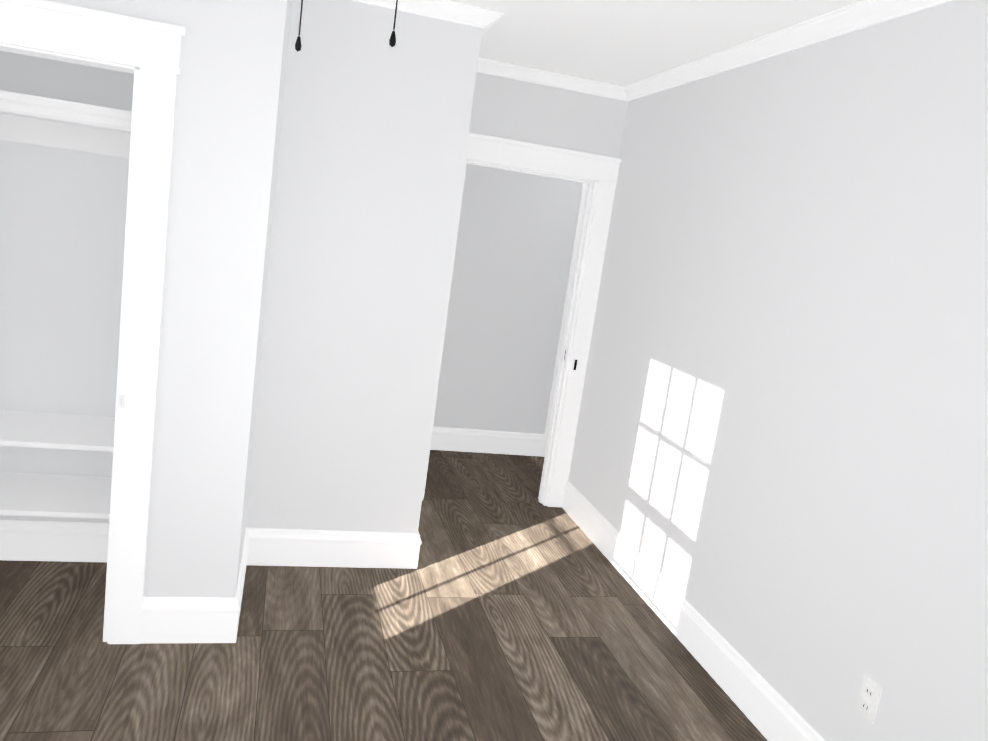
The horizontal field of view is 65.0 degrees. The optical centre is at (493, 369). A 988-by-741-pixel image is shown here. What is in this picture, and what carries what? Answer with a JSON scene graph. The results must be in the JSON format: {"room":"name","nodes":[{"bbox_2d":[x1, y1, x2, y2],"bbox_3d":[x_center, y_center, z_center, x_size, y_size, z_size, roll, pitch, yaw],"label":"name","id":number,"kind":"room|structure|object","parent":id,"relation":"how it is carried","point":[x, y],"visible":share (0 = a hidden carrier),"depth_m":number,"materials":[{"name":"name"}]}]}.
{"room":"empty bedroom","nodes":[
{"label":"empty bedroom","id":0,"kind":"room"},
{"bbox_2d":[46,0,287,597],"bbox_3d":[-1.566,-0.297,2.510,1.563,2.510,0.110,5,10,-15],"label":"wall","id":1,"kind":"structure","parent":0,"point":[228,83],"depth_m":2.61,"materials":[{"name":"white paint"}]},
{"bbox_2d":[0,0,185,643],"bbox_3d":[-1.603,-0.095,2.525,1.000,2.102,0.152,5,10,-15],"label":"trim","id":2,"kind":"structure","parent":1,"relation":"attached to","point":[146,53],"depth_m":2.51,"materials":[{"name":"white paint"}]},
{"bbox_2d":[140,590,239,642],"bbox_3d":[-1.111,0.912,2.814,0.310,0.172,0.021,5,10,-15],"label":"baseboard","id":3,"kind":"structure","parent":1,"relation":"attached to","point":[163,619],"depth_m":2.81,"materials":[{"name":"white paint"}]},
{"bbox_2d":[0,0,481,532],"bbox_3d":[-1.351,-0.393,3.233,2.342,2.510,0.110,5,10,-15],"label":"wall","id":4,"kind":"structure","parent":0,"point":[374,134],"depth_m":3.28,"materials":[{"name":"white paint"}]},
{"bbox_2d":[0,520,108,561],"bbox_3d":[-1.922,0.721,3.253,1.453,0.172,0.021,5,10,-15],"label":"baseboard","id":5,"kind":"structure","parent":4,"relation":"attached to","point":[20,540],"depth_m":3.27,"materials":[{"name":"white paint"}]},
{"bbox_2d":[0,90,131,518],"bbox_3d":[-1.735,-0.125,2.857,1.445,1.680,0.522,5,10,-15],"label":"closet shelving","id":6,"kind":"object","parent":4,"relation":"attached to","point":[48,122],"visible":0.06,"depth_m":2.95,"materials":[{"name":"white paint"}]},
{"bbox_2d":[252,528,421,568],"bbox_3d":[-0.746,0.829,3.577,0.777,0.172,0.021,5,10,-15],"label":"baseboard","id":7,"kind":"structure","parent":4,"relation":"attached to","point":[274,547],"depth_m":3.58,"materials":[{"name":"white paint"}]},
{"bbox_2d":[351,0,494,27],"bbox_3d":[-0.412,-1.501,3.143,0.777,0.060,0.072,5,10,-15],"label":"crown molding","id":8,"kind":"structure","parent":4,"relation":"attached to","point":[446,10],"depth_m":3.20,"materials":[{"name":"white paint"}]},
{"bbox_2d":[478,11,504,59],"bbox_3d":[-0.102,-1.546,3.645,0.072,0.060,0.891,5,10,-15],"label":"crown molding","id":9,"kind":"structure","parent":4,"relation":"attached to","point":[495,16],"depth_m":3.25,"materials":[{"name":"white paint"}]},
{"bbox_2d":[238,0,291,576],"bbox_3d":[-0.948,-0.298,3.013,0.110,2.510,0.543,5,10,-15],"label":"wall","id":10,"kind":"structure","parent":0,"point":[285,52],"depth_m":2.99,"materials":[{"name":"white paint"}]},
{"bbox_2d":[236,528,255,638],"bbox_3d":[-1.023,0.866,3.144,0.021,0.172,0.623,5,10,-15],"label":"baseboard","id":11,"kind":"structure","parent":10,"relation":"attached to","point":[250,533],"depth_m":3.29,"materials":[{"name":"white paint"}]},
{"bbox_2d":[0,450,767,740],"bbox_3d":[0.456,0.805,5.530,7.800,0.120,10.650,5,10,-15],"label":"floor","id":12,"kind":"structure","parent":0,"point":[511,607],"depth_m":2.93,"materials":[{"name":"wood"}]},
{"bbox_2d":[433,164,581,433],"bbox_3d":[0.573,-0.570,5.774,3.108,2.510,0.110,5,10,-15],"label":"wall","id":13,"kind":"structure","parent":0,"point":[514,251],"depth_m":5.59,"materials":[{"name":"white paint"}]},
{"bbox_2d":[430,426,545,455],"bbox_3d":[-0.287,0.518,5.716,1.398,0.172,0.021,5,10,-15],"label":"baseboard","id":14,"kind":"structure","parent":13,"relation":"attached to","point":[443,438],"depth_m":5.78,"materials":[{"name":"white paint"}]},
{"bbox_2d":[542,183,586,456],"bbox_3d":[0.986,-0.339,5.912,1.056,2.127,0.152,5,10,-15],"label":"door frame","id":15,"kind":"structure","parent":13,"relation":"attached to","point":[583,189],"depth_m":5.72,"materials":[{"name":"white paint"}]},
{"bbox_2d":[469,72,627,157],"bbox_3d":[0.071,-0.425,4.552,1.083,2.510,0.110,5,10,-15],"label":"wall","id":16,"kind":"structure","parent":0,"point":[520,110],"depth_m":4.34,"materials":[{"name":"white paint"}]},
{"bbox_2d":[422,132,620,506],"bbox_3d":[0.075,-0.236,4.593,1.054,2.127,0.186,5,10,-15],"label":"door frame","id":17,"kind":"structure","parent":16,"relation":"attached to","point":[597,174],"depth_m":4.56,"materials":[{"name":"white paint"}]},
{"bbox_2d":[477,57,622,99],"bbox_3d":[0.216,-1.607,4.244,0.988,0.060,0.072,5,10,-15],"label":"crown molding","id":18,"kind":"structure","parent":16,"relation":"attached to","point":[487,66],"depth_m":4.26,"materials":[{"name":"white paint"}]},
{"bbox_2d":[448,0,860,86],"bbox_3d":[0.815,-1.761,5.079,7.800,0.120,10.650,5,10,-15],"label":"ceiling","id":19,"kind":"structure","parent":0,"point":[623,43],"depth_m":3.24,"materials":[{"name":"paint"}]},
{"bbox_2d":[295,0,397,51],"bbox_3d":[-0.303,-0.912,1.443,1.214,0.598,1.250,5,10,-15],"label":"fan","id":20,"kind":"object","parent":19,"relation":"hanging from","point":[392,41],"visible":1,"depth_m":1.45,"materials":[{"name":"black metal"}]},
{"bbox_2d":[568,0,987,740],"bbox_3d":[1.195,0.081,2.564,0.110,2.510,4.633,5,10,-15],"label":"wall","id":21,"kind":"structure","parent":0,"point":[778,476],"depth_m":2.66,"materials":[{"name":"white paint"}]},
{"bbox_2d":[562,481,824,740],"bbox_3d":[0.972,1.216,2.748,0.021,0.172,4.413,5,10,-15],"label":"baseboard","id":22,"kind":"structure","parent":21,"relation":"attached to","point":[764,706],"depth_m":3.23,"materials":[{"name":"white paint"}]},
{"bbox_2d":[619,0,952,100],"bbox_3d":[1.274,-1.122,2.330,0.072,0.060,4.413,5,10,-15],"label":"crown molding","id":23,"kind":"structure","parent":21,"relation":"attached to","point":[861,14],"depth_m":2.96,"materials":[{"name":"white paint"}]},
{"bbox_2d":[856,675,881,723],"bbox_3d":[1.118,0.986,2.316,0.009,0.116,0.070,5,10,-15],"label":"electrical outlet","id":24,"kind":"object","parent":21,"relation":"attached to","point":[868,699],"visible":1,"depth_m":2.31,"materials":[{"name":"white plastic"}]}
]}

